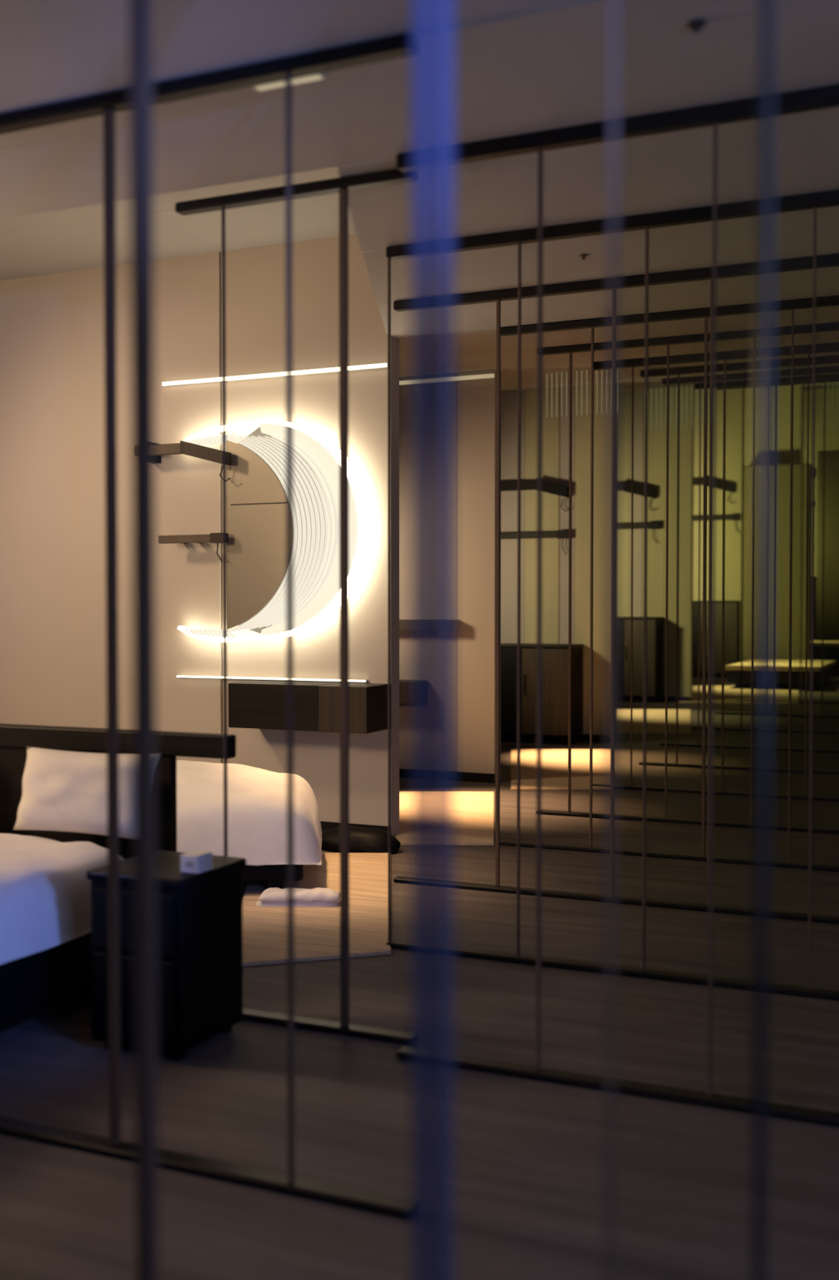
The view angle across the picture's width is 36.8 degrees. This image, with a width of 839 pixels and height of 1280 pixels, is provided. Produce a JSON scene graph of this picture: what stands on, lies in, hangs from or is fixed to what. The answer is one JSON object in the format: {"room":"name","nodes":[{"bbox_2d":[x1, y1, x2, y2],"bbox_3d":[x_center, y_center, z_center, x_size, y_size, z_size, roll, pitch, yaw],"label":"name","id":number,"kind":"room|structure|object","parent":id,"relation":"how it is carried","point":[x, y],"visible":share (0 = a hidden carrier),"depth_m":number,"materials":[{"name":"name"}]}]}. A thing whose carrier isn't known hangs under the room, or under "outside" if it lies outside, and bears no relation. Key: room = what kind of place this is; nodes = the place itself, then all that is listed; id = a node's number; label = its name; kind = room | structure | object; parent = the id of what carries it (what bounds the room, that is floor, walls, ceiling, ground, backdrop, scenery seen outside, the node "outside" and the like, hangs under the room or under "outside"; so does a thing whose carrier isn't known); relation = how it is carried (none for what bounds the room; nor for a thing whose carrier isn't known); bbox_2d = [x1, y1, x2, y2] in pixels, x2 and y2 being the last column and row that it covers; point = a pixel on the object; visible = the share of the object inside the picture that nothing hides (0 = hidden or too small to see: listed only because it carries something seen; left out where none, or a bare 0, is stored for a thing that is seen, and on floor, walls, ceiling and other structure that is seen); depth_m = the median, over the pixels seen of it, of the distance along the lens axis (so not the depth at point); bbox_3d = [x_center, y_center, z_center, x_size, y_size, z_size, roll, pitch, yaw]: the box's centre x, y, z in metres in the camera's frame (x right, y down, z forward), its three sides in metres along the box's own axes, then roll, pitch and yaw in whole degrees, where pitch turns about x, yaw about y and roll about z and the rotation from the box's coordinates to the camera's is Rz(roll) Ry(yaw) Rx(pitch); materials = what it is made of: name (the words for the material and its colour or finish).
{"room":"bedroom","nodes":[
{"label":"bedroom","id":0,"kind":"room"},
{"bbox_2d":[0,234,399,836],"bbox_3d":[-3.766,-0.654,9.012,7.894,3.568,0.150,1,2,23],"label":"wall","id":1,"kind":"structure","parent":0,"point":[53,559],"depth_m":7.96,"materials":[{"name":"beige paint"}]},
{"bbox_2d":[154,440,231,480],"bbox_3d":[-1.442,-1.100,7.790,0.695,0.277,0.215,1,2,30],"label":"coat rack","id":2,"kind":"object","parent":1,"relation":"attached to","point":[190,449],"visible":0.58,"depth_m":7.64,"materials":[{"name":"wood"}]},
{"bbox_2d":[158,533,228,561],"bbox_3d":[-1.363,-0.565,7.802,0.484,0.176,0.215,1,2,23],"label":"wall rail","id":3,"kind":"object","parent":1,"relation":"attached to","point":[216,538],"visible":0.87,"depth_m":7.71,"materials":[{"name":"metal"}]},
{"bbox_2d":[176,675,368,682],"bbox_3d":[-0.922,0.236,7.724,1.324,0.012,0.041,1,2,23],"label":"wall light line","id":4,"kind":"object","parent":1,"relation":"attached to","point":[177,676],"visible":1,"depth_m":7.70,"materials":[{"name":"white plastic"}]},
{"bbox_2d":[177,419,370,642],"bbox_3d":[-0.896,-0.656,7.646,1.316,1.346,0.129,1,2,23],"label":"wall light","id":5,"kind":"object","parent":1,"relation":"attached to","point":[256,499],"visible":0.9,"depth_m":7.56,"materials":[{"name":"white plastic"}]},
{"bbox_2d":[226,440,286,629],"bbox_3d":[-0.968,-0.641,7.622,0.457,1.156,0.012,1,2,23],"label":"mirror","id":6,"kind":"object","parent":5,"relation":"attached to","point":[256,499],"depth_m":7.62,"materials":[{"name":"brown mirror"}]},
{"bbox_2d":[238,425,358,635],"bbox_3d":[-0.731,-0.665,7.536,0.818,1.274,0.016,1,2,23],"label":"diffuser","id":7,"kind":"object","parent":5,"relation":"attached to","point":[262,498],"depth_m":7.53,"materials":[{"name":"white plastic"}]},
{"bbox_2d":[162,363,387,386],"bbox_3d":[-0.902,-1.612,7.671,1.565,0.022,0.041,1,2,23],"label":"wall light line","id":8,"kind":"object","parent":1,"relation":"attached to","point":[378,366],"visible":0.95,"depth_m":7.65,"materials":[{"name":"white plastic"}]},
{"bbox_2d":[228,680,387,733],"bbox_3d":[-0.655,0.389,7.450,0.923,0.265,0.331,1,2,23],"label":"wall shelf","id":9,"kind":"object","parent":1,"relation":"attached to","point":[256,704],"visible":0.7,"depth_m":7.30,"materials":[{"name":"brown wood"}]},
{"bbox_2d":[0,671,838,1279],"bbox_3d":[3.190,0.939,19.905,14.000,0.150,41.000,1,2,23],"label":"floor","id":10,"kind":"structure","parent":0,"point":[506,1175],"depth_m":3.58,"materials":[{"name":"wood"}]},
{"bbox_2d":[0,833,124,1026],"bbox_3d":[-2.026,0.973,3.883,1.569,0.564,2.054,1,2,23],"label":"bed","id":11,"kind":"object","parent":10,"relation":"on","point":[46,923],"visible":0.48,"depth_m":4.03,"materials":[{"name":"white fabric"}]},
{"bbox_2d":[0,833,124,964],"bbox_3d":[-2.025,0.829,3.879,1.564,0.274,2.052,1,2,23],"label":"duvet","id":12,"kind":"object","parent":11,"relation":"on","point":[45,888],"depth_m":4.03,"materials":[{"name":"white fabric"}]},
{"bbox_2d":[13,746,161,839],"bbox_3d":[-1.201,0.549,4.541,0.600,0.301,0.187,1,2,23],"label":"pillow","id":13,"kind":"object","parent":11,"relation":"on","point":[64,791],"visible":0.78,"depth_m":4.48,"materials":[{"name":"white fabric"}]},
{"bbox_2d":[0,723,235,859],"bbox_3d":[-1.468,0.780,4.835,1.754,0.904,0.060,1,2,23],"label":"headboard","id":14,"kind":"object","parent":10,"relation":"on","point":[15,739],"visible":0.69,"depth_m":4.68,"materials":[{"name":"brown wood"}]},
{"bbox_2d":[86,849,246,1060],"bbox_3d":[-0.787,0.977,3.946,0.349,0.553,0.376,1,2,23],"label":"bedside table","id":15,"kind":"object","parent":10,"relation":"on","point":[199,917],"visible":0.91,"depth_m":3.81,"materials":[{"name":"black paint"}]},
{"bbox_2d":[180,850,212,874],"bbox_3d":[-0.679,0.676,3.834,0.064,0.055,0.082,1,2,23],"label":"tissue box","id":16,"kind":"object","parent":15,"relation":"on","point":[197,862],"visible":1,"depth_m":3.81,"materials":[{"name":"white plastic"}]},
{"bbox_2d":[0,32,419,1219],"bbox_3d":[-0.593,-0.024,3.028,1.272,2.597,0.060,1,2,23],"label":"frame","id":17,"kind":"object","parent":10,"relation":"on","point":[403,45],"visible":1,"depth_m":3.03,"materials":[{"name":"black metal"}]},
{"bbox_2d":[176,760,322,888],"bbox_3d":[-1.352,0.904,6.291,1.730,0.586,1.090,0,1,-4],"label":"bed","id":18,"kind":"object","parent":10,"relation":"on","point":[257,797],"visible":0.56,"depth_m":5.87,"materials":[{"name":"white fabric"}]},
{"bbox_2d":[174,168,418,1044],"bbox_3d":[-0.408,-0.099,4.058,0.862,2.697,0.060,1,2,23],"label":"frame","id":19,"kind":"object","parent":10,"relation":"on","point":[342,185],"visible":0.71,"depth_m":3.99,"materials":[{"name":"black metal"}]},
{"bbox_2d":[242,853,391,966],"bbox_3d":[-0.441,1.200,5.864,0.756,0.013,2.187,0,1,-5],"label":"rug","id":20,"kind":"object","parent":10,"relation":"on","point":[317,930],"visible":0.53,"depth_m":5.43,"materials":[{"name":"beige carpet"}]},
{"bbox_2d":[255,887,340,906],"bbox_3d":[-0.553,1.171,5.737,0.391,0.083,0.160,0,1,0],"label":"folded towel","id":21,"kind":"object","parent":20,"relation":"on","point":[270,897],"visible":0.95,"depth_m":5.67,"materials":[{"name":"white fabric"}]},
{"bbox_2d":[321,826,400,853],"bbox_3d":[-0.470,1.111,7.128,0.782,0.134,0.271,1,2,23],"label":"bag","id":22,"kind":"object","parent":10,"relation":"on","point":[362,840],"visible":0.73,"depth_m":6.96,"materials":[{"name":"black leather"}]},
{"bbox_2d":[395,791,494,845],"bbox_3d":[0.185,1.142,8.223,0.726,0.013,2.042,0,1,0],"label":"rug","id":23,"kind":"object","parent":10,"relation":"on","point":[425,818],"visible":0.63,"depth_m":8.05,"materials":[{"name":"beige carpet"}]},
{"bbox_2d":[129,0,774,1279],"bbox_3d":[-0.079,0.010,1.671,1.300,2.597,0.060,1,2,23],"label":"frame","id":24,"kind":"object","parent":10,"relation":"on","point":[140,11],"visible":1,"depth_m":1.78,"materials":[{"name":"black metal"}]},
{"bbox_2d":[500,643,584,745],"bbox_3d":[1.199,0.540,12.813,0.838,0.995,0.485,1,2,23],"label":"sideboard","id":25,"kind":"object","parent":10,"relation":"on","point":[554,656],"visible":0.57,"depth_m":12.61,"materials":[{"name":"black paint"}]},
{"bbox_2d":[511,748,608,790],"bbox_3d":[1.265,1.081,10.723,0.971,0.013,2.761,0,1,4],"label":"rug","id":26,"kind":"object","parent":10,"relation":"on","point":[554,768],"visible":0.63,"depth_m":10.57,"materials":[{"name":"beige carpet"}]},
{"bbox_2d":[386,189,838,1000],"bbox_3d":[0.723,-0.152,4.645,1.847,2.776,0.060,1,2,23],"label":"frame","id":27,"kind":"object","parent":10,"relation":"on","point":[814,201],"visible":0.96,"depth_m":4.62,"materials":[{"name":"black metal"}]},
{"bbox_2d":[393,253,838,924],"bbox_3d":[0.917,-0.220,5.770,2.260,2.856,0.060,1,2,23],"label":"frame","id":28,"kind":"object","parent":10,"relation":"on","point":[826,260],"visible":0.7,"depth_m":5.83,"materials":[{"name":"black metal"}]},
{"bbox_2d":[395,84,838,1127],"bbox_3d":[0.563,-0.084,3.505,1.361,2.695,0.060,1,2,23],"label":"frame","id":29,"kind":"object","parent":10,"relation":"on","point":[826,96],"visible":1,"depth_m":3.51,"materials":[{"name":"black metal"}]},
{"bbox_2d":[616,616,663,702],"bbox_3d":[3.115,0.281,18.419,0.810,1.238,0.485,1,2,23],"label":"sideboard","id":30,"kind":"object","parent":10,"relation":"on","point":[655,624],"visible":0.65,"depth_m":18.18,"materials":[{"name":"black paint"}]},
{"bbox_2d":[616,708,690,734],"bbox_3d":[2.810,0.969,15.289,1.170,0.013,3.419,0,1,8],"label":"rug","id":31,"kind":"object","parent":10,"relation":"on","point":[655,717],"visible":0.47,"depth_m":15.04,"materials":[{"name":"beige carpet"}]},
{"bbox_2d":[499,295,838,871],"bbox_3d":[1.402,-0.290,6.789,2.052,2.947,0.060,1,2,23],"label":"frame","id":32,"kind":"object","parent":10,"relation":"on","point":[832,300],"visible":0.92,"depth_m":6.75,"materials":[{"name":"black metal"}]},
{"bbox_2d":[541,321,838,834],"bbox_3d":[1.758,-0.372,7.876,2.133,3.057,0.060,1,2,23],"label":"frame","id":33,"kind":"object","parent":10,"relation":"on","point":[830,326],"visible":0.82,"depth_m":7.94,"materials":[{"name":"black metal"}]},
{"bbox_2d":[592,342,838,801],"bbox_3d":[2.251,-0.477,9.121,2.067,3.207,0.060,1,2,23],"label":"frame","id":34,"kind":"object","parent":10,"relation":"on","point":[724,356],"visible":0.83,"depth_m":9.13,"materials":[{"name":"black metal"}]},
{"bbox_2d":[693,600,740,678],"bbox_3d":[5.608,-0.019,24.963,1.458,1.518,0.485,1,2,23],"label":"sideboard","id":35,"kind":"object","parent":10,"relation":"on","point":[732,608],"visible":0.41,"depth_m":24.61,"materials":[{"name":"black paint"}]},
{"bbox_2d":[639,355,838,774],"bbox_3d":[2.815,-0.612,10.519,1.972,3.407,0.060,1,2,23],"label":"frame","id":36,"kind":"object","parent":10,"relation":"on","point":[833,358],"visible":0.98,"depth_m":10.52,"materials":[{"name":"black metal"}]},
{"bbox_2d":[679,685,799,703],"bbox_3d":[5.190,0.851,20.121,2.059,0.013,4.436,0,1,12],"label":"rug","id":37,"kind":"object","parent":10,"relation":"on","point":[731,694],"visible":0.67,"depth_m":19.80,"materials":[{"name":"beige carpet"}]},
{"bbox_2d":[660,365,838,753],"bbox_3d":[3.337,-0.754,12.056,2.053,3.617,0.060,1,2,23],"label":"frame","id":38,"kind":"object","parent":10,"relation":"on","point":[835,369],"visible":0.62,"depth_m":12.25,"materials":[{"name":"black metal"}]},
{"bbox_2d":[693,373,838,733],"bbox_3d":[4.009,-0.927,13.799,1.996,3.877,0.060,1,2,23],"label":"frame","id":39,"kind":"object","parent":10,"relation":"on","point":[828,376],"visible":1,"depth_m":13.79,"materials":[{"name":"black metal"}]},
{"bbox_2d":[740,462,812,662],"bbox_3d":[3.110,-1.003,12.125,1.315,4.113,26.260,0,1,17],"label":"wardrobe","id":40,"kind":"object","parent":10,"relation":"on","point":[782,571],"visible":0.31,"depth_m":24.02,"materials":[{"name":"black paint"}]},
{"bbox_2d":[714,379,838,718],"bbox_3d":[4.734,-1.146,15.802,2.018,4.217,0.060,1,2,23],"label":"frame","id":41,"kind":"object","parent":10,"relation":"on","point":[831,380],"visible":0.4,"depth_m":15.85,"materials":[{"name":"black metal"}]},
{"bbox_2d":[725,658,836,690],"bbox_3d":[6.486,0.602,22.445,1.530,0.400,3.000,1,2,23],"label":"bench","id":42,"kind":"object","parent":10,"relation":"on","point":[782,666],"visible":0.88,"depth_m":21.25,"materials":[{"name":"brown wood"}]},
{"bbox_2d":[736,384,838,704],"bbox_3d":[5.569,-1.441,18.049,2.002,4.697,0.060,1,2,23],"label":"frame","id":43,"kind":"object","parent":10,"relation":"on","point":[800,701],"visible":0.48,"depth_m":18.08,"materials":[{"name":"black metal"}]},
{"bbox_2d":[813,576,815,640],"bbox_3d":[8.998,-0.472,30.677,1.176,2.145,0.485,1,2,23],"label":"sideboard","id":44,"kind":"object","parent":10,"relation":"on","point":[814,576],"visible":0.1,"depth_m":30.51,"materials":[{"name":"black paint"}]},
{"bbox_2d":[813,640,838,671],"bbox_3d":[8.378,0.371,26.143,1.319,0.680,1.800,1,2,23],"label":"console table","id":45,"kind":"object","parent":10,"relation":"on","point":[831,648],"visible":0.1,"depth_m":25.27,"materials":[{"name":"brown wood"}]},
{"bbox_2d":[816,449,838,640],"bbox_3d":[9.851,-1.833,28.830,1.382,4.956,0.800,1,2,23],"label":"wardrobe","id":46,"kind":"object","parent":10,"relation":"on","point":[831,580],"visible":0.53,"depth_m":28.63,"materials":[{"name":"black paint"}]},
{"bbox_2d":[0,0,838,393],"bbox_3d":[1.795,-3.856,16.577,14.000,4.400,33.992,1,2,23],"label":"ceiling","id":47,"kind":"structure","parent":0,"point":[481,69],"depth_m":3.69,"materials":[{"name":"paint"}]},
{"bbox_2d":[253,71,326,90],"bbox_3d":[-0.306,-1.313,2.954,0.189,0.017,0.030,1,2,23],"label":"fitting","id":48,"kind":"object","parent":47,"relation":"attached to","point":[318,76],"visible":0.46,"depth_m":2.95,"materials":[{"name":"white plastic"}]},
{"bbox_2d":[578,253,588,259],"bbox_3d":[0.679,-1.586,5.218,0.040,0.019,0.040,1,2,23],"label":"sprinkler","id":49,"kind":"object","parent":47,"relation":"attached to","point":[583,255],"visible":1,"depth_m":5.21,"materials":[{"name":"metal"}]},
{"bbox_2d":[617,368,617,413],"bbox_3d":[1.632,-2.045,10.366,0.005,0.354,0.030,1,2,23],"label":"pendant","id":50,"kind":"object","parent":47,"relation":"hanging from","point":[617,369],"depth_m":10.36,"materials":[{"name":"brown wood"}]},
{"bbox_2d":[687,18,706,32],"bbox_3d":[0.602,-1.334,2.738,0.040,0.019,0.040,1,2,23],"label":"sprinkler","id":51,"kind":"object","parent":47,"relation":"attached to","point":[695,24],"visible":1,"depth_m":2.73,"materials":[{"name":"metal"}]},
{"bbox_2d":[702,388,702,427],"bbox_3d":[3.334,-2.728,14.845,0.005,0.450,0.030,1,2,23],"label":"pendant","id":52,"kind":"object","parent":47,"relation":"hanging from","point":[702,388],"depth_m":14.84,"materials":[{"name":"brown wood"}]},
{"bbox_2d":[822,382,838,425],"bbox_3d":[6.269,-3.624,19.000,0.373,0.759,0.030,1,2,23],"label":"pendant","id":53,"kind":"object","parent":47,"relation":"hanging from","point":[828,382],"visible":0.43,"depth_m":19.01,"materials":[{"name":"brown wood"}]},
{"bbox_2d":[399,368,501,782],"bbox_3d":[-2.893,-0.528,11.341,7.642,3.201,0.150,1,2,23],"label":"wall","id":54,"kind":"structure","parent":0,"point":[447,430],"depth_m":9.93,"materials":[{"name":"beige paint"}]},
{"bbox_2d":[399,680,427,706],"bbox_3d":[-0.354,0.417,10.090,0.831,0.197,0.200,1,2,23],"label":"wall box","id":55,"kind":"object","parent":54,"relation":"attached to","point":[411,692],"visible":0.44,"depth_m":9.88,"materials":[{"name":"brown wood"}]},
{"bbox_2d":[399,619,459,630],"bbox_3d":[-0.231,-0.122,10.051,1.123,0.083,0.150,1,2,23],"label":"wall ledge","id":56,"kind":"object","parent":54,"relation":"attached to","point":[404,624],"visible":0.44,"depth_m":9.84,"materials":[{"name":"brown wood"}]},
{"bbox_2d":[399,373,495,385],"bbox_3d":[0.097,-2.043,9.930,1.053,0.030,0.041,1,2,23],"label":"wall light line","id":57,"kind":"object","parent":54,"relation":"attached to","point":[484,375],"visible":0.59,"depth_m":9.86,"materials":[{"name":"beige plastic"}]},
{"bbox_2d":[500,382,617,742],"bbox_3d":[-1.550,-0.816,14.327,7.718,3.630,0.150,1,2,23],"label":"wall","id":58,"kind":"structure","parent":0,"point":[555,430],"depth_m":12.96,"materials":[{"name":"beige paint"}]},
{"bbox_2d":[501,480,537,491],"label":"coat rack","id":59,"kind":"object","parent":58,"relation":"attached to","point":[531,485],"depth_m":13.06,"materials":[{"name":"brown wood"}]},
{"bbox_2d":[501,529,568,554],"bbox_3d":[1.117,-1.003,13.069,0.949,0.249,0.075,1,2,25],"label":"wall rail","id":60,"kind":"object","parent":58,"relation":"attached to","point":[560,534],"visible":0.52,"depth_m":13.00,"materials":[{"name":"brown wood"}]},
{"bbox_2d":[546,373,547,417],"bbox_3d":[1.077,-2.058,10.607,0.007,0.362,0.030,1,2,23],"label":"pendant","id":61,"kind":"object","parent":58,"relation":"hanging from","point":[547,373],"depth_m":10.61,"materials":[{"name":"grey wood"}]},
{"bbox_2d":[551,373,552,417],"bbox_3d":[1.119,-2.055,10.589,0.005,0.361,0.030,1,2,23],"label":"pendant","id":62,"kind":"object","parent":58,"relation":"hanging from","point":[552,373],"depth_m":10.59,"materials":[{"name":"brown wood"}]},
{"bbox_2d":[542,480,568,511],"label":"coat rack","id":63,"kind":"object","parent":58,"relation":"attached to","point":[555,489],"depth_m":12.86,"materials":[{"name":"brown wood"}]},
{"bbox_2d":[556,372,557,417],"bbox_3d":[1.158,-2.055,10.572,0.005,0.368,0.030,1,2,23],"label":"pendant","id":64,"kind":"object","parent":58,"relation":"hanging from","point":[557,372],"depth_m":10.57,"materials":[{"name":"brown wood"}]},
{"bbox_2d":[561,372,562,416],"bbox_3d":[1.197,-2.055,10.555,0.005,0.360,0.030,1,2,23],"label":"pendant","id":65,"kind":"object","parent":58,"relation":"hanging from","point":[562,372],"depth_m":10.55,"materials":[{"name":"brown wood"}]},
{"bbox_2d":[576,371,577,415],"bbox_3d":[1.314,-2.052,10.504,0.005,0.359,0.030,1,2,23],"label":"pendant","id":66,"kind":"object","parent":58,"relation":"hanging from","point":[576,371],"depth_m":10.50,"materials":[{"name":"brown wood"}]},
{"bbox_2d":[581,370,582,415],"bbox_3d":[1.353,-2.052,10.487,0.005,0.365,0.030,1,2,23],"label":"pendant","id":67,"kind":"object","parent":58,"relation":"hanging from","point":[581,393],"depth_m":10.49,"materials":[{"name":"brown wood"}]},
{"bbox_2d":[596,370,597,413],"bbox_3d":[1.474,-2.049,10.435,0.005,0.349,0.030,1,2,23],"label":"pendant","id":68,"kind":"object","parent":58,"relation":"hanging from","point":[597,371],"depth_m":10.43,"materials":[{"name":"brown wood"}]},
{"bbox_2d":[601,369,602,413],"bbox_3d":[1.512,-2.049,10.418,0.005,0.356,0.030,1,2,23],"label":"pendant","id":69,"kind":"object","parent":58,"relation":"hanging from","point":[602,370],"depth_m":10.42,"materials":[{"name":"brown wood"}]},
{"bbox_2d":[566,371,567,416],"bbox_3d":[1.236,-2.055,10.538,0.005,0.367,0.030,1,2,23],"label":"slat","id":70,"kind":"object","parent":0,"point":[566,371],"depth_m":10.54,"materials":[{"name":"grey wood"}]},
{"bbox_2d":[586,370,587,414],"bbox_3d":[1.394,-2.052,10.469,0.007,0.357,0.030,1,2,23],"label":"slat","id":71,"kind":"object","parent":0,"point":[586,371],"depth_m":10.47,"materials":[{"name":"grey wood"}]},
{"bbox_2d":[606,369,607,413],"bbox_3d":[1.550,-2.046,10.402,0.005,0.355,0.030,1,2,23],"label":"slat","id":72,"kind":"object","parent":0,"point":[606,370],"depth_m":10.40,"materials":[{"name":"grey metal"}]},
{"bbox_2d":[617,386,693,702],"bbox_3d":[0.622,-1.444,19.813,7.316,4.618,0.150,1,2,23],"label":"wall","id":73,"kind":"structure","parent":0,"point":[657,439],"depth_m":18.48,"materials":[{"name":"beige paint"}]},
{"bbox_2d":[617,481,644,496],"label":"coat rack","id":74,"kind":"object","parent":73,"relation":"attached to","point":[625,486],"depth_m":18.53,"materials":[{"name":"brown wood"}]},
{"bbox_2d":[617,521,661,543],"bbox_3d":[3.024,-1.579,18.672,1.120,0.322,0.076,1,2,24],"label":"wall rail","id":75,"kind":"object","parent":73,"relation":"attached to","point":[651,525],"visible":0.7,"depth_m":18.54,"materials":[{"name":"brown wood"}]},
{"bbox_2d":[648,387,652,431],"bbox_3d":[2.769,-2.759,15.090,0.032,0.508,0.030,1,2,23],"label":"pendant","id":76,"kind":"object","parent":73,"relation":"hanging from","point":[649,388],"depth_m":15.09,"materials":[{"name":"grey metal"}]},
{"bbox_2d":[647,487,657,511],"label":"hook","id":77,"kind":"object","parent":73,"relation":"attached to","point":[651,491],"depth_m":18.42,"materials":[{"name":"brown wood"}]},
{"bbox_2d":[656,387,657,430],"bbox_3d":[2.837,-2.758,15.060,0.005,0.495,0.030,1,2,23],"label":"pendant","id":78,"kind":"object","parent":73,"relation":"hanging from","point":[656,388],"depth_m":15.06,"materials":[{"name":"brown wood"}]},
{"bbox_2d":[660,386,666,430],"bbox_3d":[2.913,-2.757,15.027,0.071,0.508,0.030,1,2,23],"label":"pendant","id":79,"kind":"object","parent":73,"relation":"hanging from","point":[660,387],"depth_m":15.03,"materials":[{"name":"grey metal"}]},
{"bbox_2d":[671,386,677,429],"bbox_3d":[3.029,-2.758,14.977,0.070,0.505,0.030,1,2,23],"label":"pendant","id":80,"kind":"object","parent":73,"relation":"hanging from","point":[676,408],"depth_m":14.97,"materials":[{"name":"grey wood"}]},
{"bbox_2d":[680,385,687,429],"bbox_3d":[3.137,-2.755,14.930,0.068,0.509,0.030,1,2,23],"label":"pendant","id":81,"kind":"object","parent":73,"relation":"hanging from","point":[683,385],"depth_m":14.93,"materials":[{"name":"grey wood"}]},
{"bbox_2d":[691,385,692,428],"bbox_3d":[3.220,-2.752,14.894,0.005,0.499,0.030,1,2,23],"label":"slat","id":82,"kind":"object","parent":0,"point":[691,385],"depth_m":14.89,"materials":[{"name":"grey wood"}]},
{"bbox_2d":[696,389,697,428],"bbox_3d":[3.277,-2.723,14.870,0.012,0.450,0.030,1,2,23],"label":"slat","id":83,"kind":"object","parent":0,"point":[697,389],"depth_m":14.87,"materials":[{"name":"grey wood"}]},
{"bbox_2d":[693,386,801,600],"bbox_3d":[3.730,-2.122,26.080,8.008,5.667,0.150,1,2,23],"label":"wall","id":84,"kind":"structure","parent":0,"point":[734,398],"depth_m":24.93,"materials":[{"name":"beige paint"}]},
{"bbox_2d":[693,477,709,486],"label":"coat rack","id":85,"kind":"object","parent":84,"relation":"attached to","point":[695,480],"depth_m":25.10,"materials":[{"name":"brown wood"}]},
{"bbox_2d":[693,513,741,533],"bbox_3d":[5.689,-2.307,25.130,1.501,0.381,0.075,1,2,24],"label":"wall rail","id":86,"kind":"object","parent":84,"relation":"attached to","point":[734,517],"visible":0.34,"depth_m":24.93,"materials":[{"name":"brown wood"}]},
{"bbox_2d":[715,479,736,503],"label":"coat rack","id":87,"kind":"object","parent":84,"relation":"attached to","point":[730,486],"depth_m":24.87,"materials":[{"name":"brown wood"}]},
{"bbox_2d":[801,386,838,640],"bbox_3d":[8.605,-2.761,31.143,12.900,6.698,0.150,1,2,23],"label":"wall","id":88,"kind":"structure","parent":0,"point":[832,432],"depth_m":30.57,"materials":[{"name":"beige paint"}]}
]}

